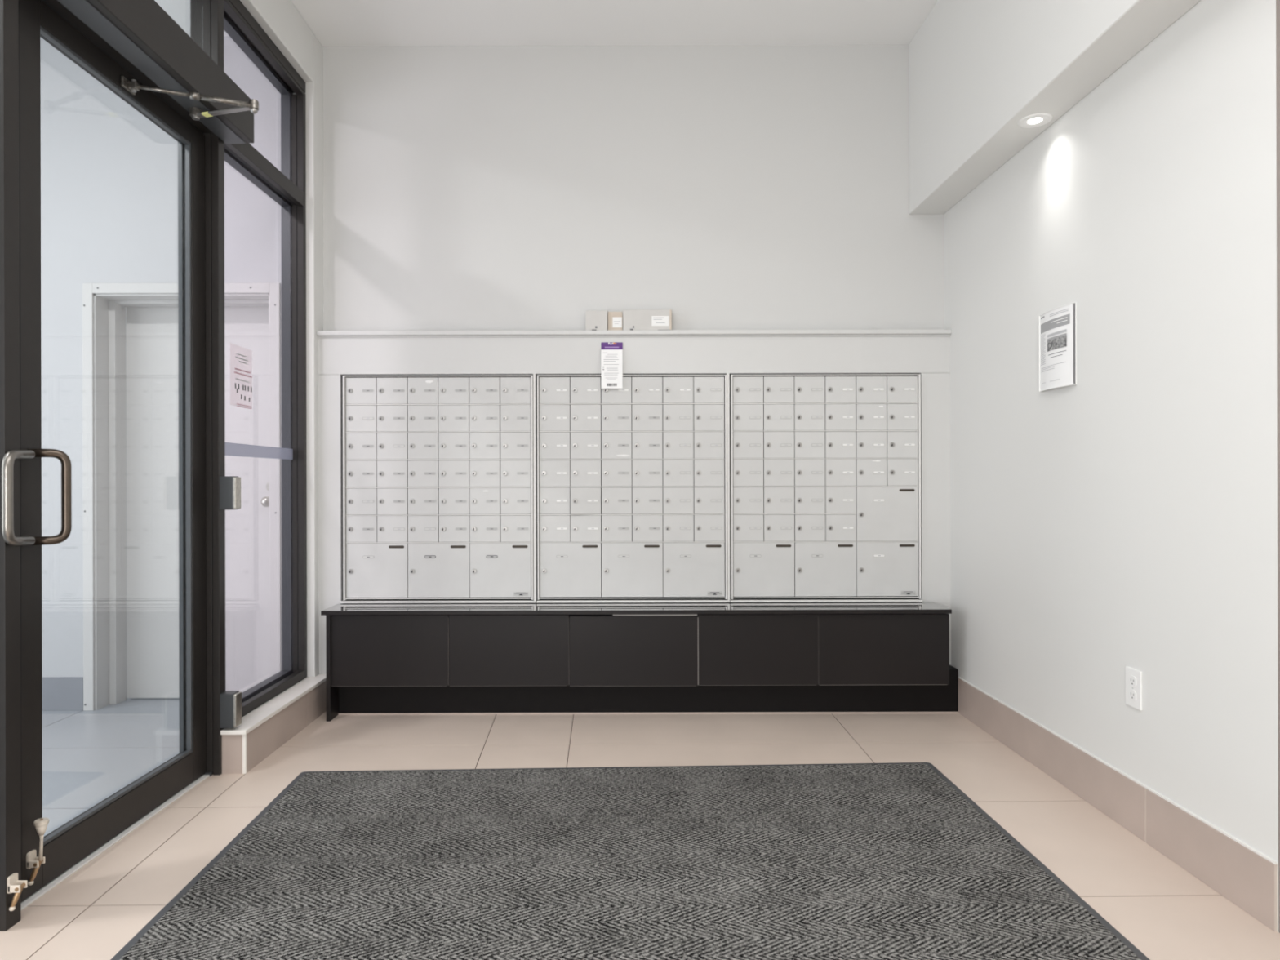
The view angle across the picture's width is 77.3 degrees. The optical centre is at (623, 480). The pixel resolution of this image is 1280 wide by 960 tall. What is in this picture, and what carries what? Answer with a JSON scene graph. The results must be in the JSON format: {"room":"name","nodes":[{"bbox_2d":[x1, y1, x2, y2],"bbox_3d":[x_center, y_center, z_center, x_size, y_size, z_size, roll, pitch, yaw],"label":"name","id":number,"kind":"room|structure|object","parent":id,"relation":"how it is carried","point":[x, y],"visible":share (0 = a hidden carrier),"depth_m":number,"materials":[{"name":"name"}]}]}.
{"room":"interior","nodes":[
{"label":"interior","id":0,"kind":"room"},
{"bbox_2d":[40,35,282,677],"bbox_3d":[-3.111,-0.517,3.980,2.980,3.250,0.240,0,0,0],"label":"wall","id":1,"kind":"structure","parent":0,"point":[109,173],"depth_m":3.86,"materials":[{"name":"grey paint"}]},
{"bbox_2d":[41,676,83,711],"bbox_3d":[-3.598,1.029,3.855,1.998,0.160,0.010,0,0,0],"label":"baseboard","id":2,"kind":"structure","parent":1,"relation":"attached to","point":[59,693],"depth_m":3.85,"materials":[{"name":"grey tile"}]},
{"bbox_2d":[82,282,280,711],"bbox_3d":[-2.126,0.077,3.973,0.948,2.057,0.254,0,0,0],"label":"door","id":3,"kind":"structure","parent":1,"relation":"in","point":[131,393],"depth_m":4.04,"materials":[{"name":"white paint"}]},
{"bbox_2d":[240,0,323,676],"bbox_3d":[-1.550,-0.521,0.750,0.142,3.250,6.700,0,0,0],"label":"wall","id":4,"kind":"structure","parent":0,"point":[280,20],"depth_m":3.83,"materials":[{"name":"white paint"}]},
{"bbox_2d":[0,0,306,931],"bbox_3d":[-1.554,-0.401,2.365,0.135,3.010,2.930,0,0,0],"label":"door frame","id":5,"kind":"structure","parent":4,"relation":"in","point":[209,19],"depth_m":3.00,"materials":[{"name":"brown metal"}]},
{"bbox_2d":[1,0,205,902],"bbox_3d":[-1.548,-0.101,2.465,0.124,2.390,1.064,0,0,0],"label":"door","id":6,"kind":"structure","parent":5,"relation":"attached to","point":[44,859],"depth_m":2.28,"materials":[{"name":"brown metal"}]},
{"bbox_2d":[57,0,258,143],"bbox_3d":[-1.400,-1.337,2.510,0.337,0.213,1.080,0,0,0],"label":"operator","id":7,"kind":"object","parent":6,"relation":"attached to","point":[142,32],"visible":1,"depth_m":2.53,"materials":[{"name":"brown metal"}]},
{"bbox_2d":[219,475,240,510],"bbox_3d":[-1.484,0.046,3.022,0.062,0.126,0.048,0,0,0],"label":"plate","id":8,"kind":"object","parent":5,"relation":"attached to","point":[229,486],"visible":1,"depth_m":3.00,"materials":[{"name":"grey metal"}]},
{"bbox_2d":[219,690,241,728],"bbox_3d":[-1.482,0.863,3.022,0.062,0.129,0.048,0,0,0],"label":"plate","id":9,"kind":"object","parent":5,"relation":"attached to","point":[230,701],"visible":1,"depth_m":3.00,"materials":[{"name":"grey metal"}]},
{"bbox_2d":[229,342,252,408],"bbox_3d":[-1.570,-0.427,3.290,0.001,0.248,0.190,0,0,0],"label":"notice","id":10,"kind":"object","parent":5,"relation":"attached to","point":[241,358],"visible":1,"depth_m":3.29,"materials":[{"name":"white paper"}]},
{"bbox_2d":[234,353,252,408],"bbox_3d":[-1.570,-0.411,3.308,0.001,0.216,0.155,0,0,0],"label":"print","id":11,"kind":"object","parent":10,"relation":"attached to","point":[242,362],"depth_m":3.31,"materials":[{"name":"grey paper"}]},
{"bbox_2d":[220,674,325,734],"bbox_3d":[-1.464,0.946,3.441,0.096,0.016,0.877,0,0,0],"label":"sill","id":12,"kind":"structure","parent":4,"relation":"attached to","point":[264,712],"depth_m":3.33,"materials":[{"name":"white"}]},
{"bbox_2d":[222,676,326,773],"bbox_3d":[-1.520,1.021,3.446,0.196,0.166,0.866,0,0,0],"label":"baseboard","id":13,"kind":"structure","parent":4,"relation":"attached to","point":[241,753],"depth_m":3.24,"materials":[{"name":"beige tile"}]},
{"bbox_2d":[154,0,937,46],"bbox_3d":[-1.206,-2.197,0.850,6.800,0.100,6.900,0,0,0],"label":"ceiling","id":14,"kind":"structure","parent":0,"point":[332,22],"depth_m":3.73,"materials":[{"name":"white paint"}]},
{"bbox_2d":[322,44,944,330],"bbox_3d":[0.360,-0.526,4.025,3.678,3.250,0.150,0,0,0],"label":"wall","id":15,"kind":"structure","parent":0,"point":[717,187],"depth_m":3.95,"materials":[{"name":"grey paint"}]},
{"bbox_2d":[316,328,951,337],"bbox_3d":[0.053,-0.713,3.904,3.065,0.030,0.091,0,0,0],"label":"ledge","id":16,"kind":"object","parent":15,"relation":"attached to","point":[899,332],"visible":0.92,"depth_m":3.86,"materials":[{"name":"grey paint"}]},
{"bbox_2d":[585,310,608,329],"bbox_3d":[-0.129,-0.776,3.907,0.106,0.098,0.066,0,0,0],"label":"parcel","id":17,"kind":"object","parent":16,"relation":"on","point":[594,319],"visible":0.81,"depth_m":3.88,"materials":[{"name":"grey cardboard"}]},
{"bbox_2d":[608,311,622,329],"bbox_3d":[-0.038,-0.775,3.915,0.071,0.095,0.053,0,0,0],"label":"parcel","id":18,"kind":"object","parent":16,"relation":"on","point":[615,318],"visible":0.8,"depth_m":3.89,"materials":[{"name":"cardboard"}]},
{"bbox_2d":[622,309,671,329],"bbox_3d":[0.117,-0.778,3.907,0.236,0.101,0.071,0,0,0],"label":"parcel","id":19,"kind":"object","parent":16,"relation":"on","point":[633,319],"visible":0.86,"depth_m":3.87,"materials":[{"name":"cardboard"}]},
{"bbox_2d":[318,336,951,674],"bbox_3d":[0.055,0.147,3.914,3.065,1.706,0.069,0,0,0],"label":"surround","id":20,"kind":"object","parent":15,"relation":"attached to","point":[929,357],"visible":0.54,"depth_m":3.88,"materials":[{"name":"grey paint"}]},
{"bbox_2d":[340,373,537,603],"bbox_3d":[-0.895,0.037,3.902,0.945,1.108,0.089,0,0,0],"label":"mailbox","id":21,"kind":"object","parent":20,"relation":"attached to","point":[439,472],"visible":1,"depth_m":3.87,"materials":[{"name":"silver metal"}]},
{"bbox_2d":[536,373,729,603],"bbox_3d":[0.048,0.035,3.899,0.935,1.108,0.097,0,0,0],"label":"mailbox","id":22,"kind":"object","parent":20,"relation":"attached to","point":[633,479],"visible":1,"depth_m":3.87,"materials":[{"name":"silver metal"}]},
{"bbox_2d":[600,342,622,388],"bbox_3d":[-0.054,-0.557,3.864,0.104,0.225,0.021,0,0,0],"label":"tag","id":23,"kind":"object","parent":22,"relation":"attached to","point":[611,353],"visible":1,"depth_m":3.86,"materials":[{"name":"white paper"}]},
{"bbox_2d":[602,346,618,386],"bbox_3d":[-0.060,-0.552,3.862,0.079,0.192,0.017,0,0,0],"label":"print","id":24,"kind":"object","parent":23,"relation":"attached to","point":[610,354],"depth_m":3.86,"materials":[{"name":"white paper"}]},
{"bbox_2d":[729,373,922,602],"bbox_3d":[0.981,0.032,3.902,0.927,1.108,0.089,0,0,0],"label":"mailbox","id":25,"kind":"object","parent":20,"relation":"attached to","point":[825,468],"visible":1,"depth_m":3.87,"materials":[{"name":"silver metal"}]},
{"bbox_2d":[0,697,1279,959],"bbox_3d":[-1.197,1.133,0.850,6.800,0.060,6.900,0,0,0],"label":"floor","id":26,"kind":"structure","parent":0,"point":[1162,908],"depth_m":2.97,"materials":[{"name":"brown tile"}]},
{"bbox_2d":[20,772,212,911],"bbox_3d":[-1.577,1.098,2.505,0.070,0.012,0.992,0,0,0],"label":"threshold","id":27,"kind":"object","parent":26,"relation":"on","point":[70,871],"visible":0.38,"depth_m":2.41,"materials":[{"name":"silver metal"}]},
{"bbox_2d":[110,762,1150,959],"bbox_3d":[-0.004,1.096,2.197,2.428,0.008,1.829,0,0,0],"label":"entrance mat","id":28,"kind":"object","parent":26,"relation":"on","point":[895,860],"visible":1,"depth_m":2.22,"materials":[{"name":"grey carpet"}]},
{"bbox_2d":[320,602,958,721],"bbox_3d":[0.101,0.845,3.757,2.958,0.509,0.218,0,0,0],"label":"base cabinet","id":29,"kind":"object","parent":26,"relation":"on","point":[677,658],"visible":1,"depth_m":3.68,"materials":[{"name":"black wood"}]},
{"bbox_2d":[908,0,1200,214],"bbox_3d":[1.496,-1.734,2.275,0.173,0.839,3.350,0,0,0],"label":"soffit","id":30,"kind":"structure","parent":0,"point":[977,68],"depth_m":3.06,"materials":[{"name":"white paint"}]},
{"bbox_2d":[1017,113,1052,128],"bbox_3d":[1.502,-1.313,2.918,0.114,0.004,0.114,0,0,0],"label":"recessed light","id":31,"kind":"object","parent":30,"relation":"in","point":[1035,120],"visible":1,"depth_m":2.91,"materials":[{"name":"white plastic"}]},
{"bbox_2d":[943,0,1279,932],"bbox_3d":[1.658,-0.529,2.946,0.156,3.250,2.008,0,0,0],"label":"wall","id":32,"kind":"structure","parent":0,"point":[1126,514],"depth_m":2.46,"materials":[{"name":"white paint"}]},
{"bbox_2d":[1038,302,1076,391],"bbox_3d":[1.573,-0.480,2.912,0.024,0.288,0.230,0,0,0],"label":"notice","id":33,"kind":"object","parent":32,"relation":"attached to","point":[1057,326],"visible":1,"depth_m":2.88,"materials":[{"name":"white paper"}]},
{"bbox_2d":[1040,308,1070,383],"bbox_3d":[1.568,-0.489,2.916,0.012,0.251,0.199,0,0,0],"label":"print","id":34,"kind":"object","parent":33,"relation":"attached to","point":[1055,322],"depth_m":2.89,"materials":[{"name":"grey paper"}]},
{"bbox_2d":[1047,333,1066,351],"bbox_3d":[1.565,-0.499,2.892,0.004,0.048,0.119,0,0,-2],"label":"photo","id":35,"kind":"object","parent":33,"relation":"attached to","point":[1056,342],"depth_m":2.88,"materials":[{"name":"grey paper"}]},
{"bbox_2d":[957,677,1277,931],"bbox_3d":[1.586,1.014,2.872,0.008,0.164,1.856,0,0,0],"label":"baseboard","id":36,"kind":"structure","parent":32,"relation":"attached to","point":[1248,880],"depth_m":2.43,"materials":[{"name":"beige tile"}]},
{"bbox_2d":[1124,666,1142,711],"bbox_3d":[1.585,0.644,2.485,0.008,0.120,0.076,0,0,0],"label":"wall outlet","id":37,"kind":"object","parent":32,"relation":"attached to","point":[1133,677],"visible":1,"depth_m":2.48,"materials":[{"name":"white plastic"}]},
{"bbox_2d":[1128,688,1136,701],"bbox_3d":[1.582,0.665,2.485,0.003,0.033,0.033,0,0,0],"label":"socket","id":38,"kind":"object","parent":37,"relation":"attached to","point":[1132,692],"depth_m":2.48,"materials":[{"name":"white plastic"}]},
{"bbox_2d":[1128,675,1136,687],"bbox_3d":[1.582,0.622,2.485,0.003,0.033,0.033,0,0,0],"label":"socket","id":39,"kind":"object","parent":37,"relation":"attached to","point":[1132,678],"depth_m":2.48,"materials":[{"name":"white plastic"}]},
{"bbox_2d":[1275,0,1279,933],"bbox_3d":[1.661,-0.529,1.911,0.150,3.250,0.062,0,0,0],"label":"trim","id":40,"kind":"structure","parent":32,"relation":"attached to","point":[1277,2],"depth_m":1.94,"materials":[{"name":"beige"}]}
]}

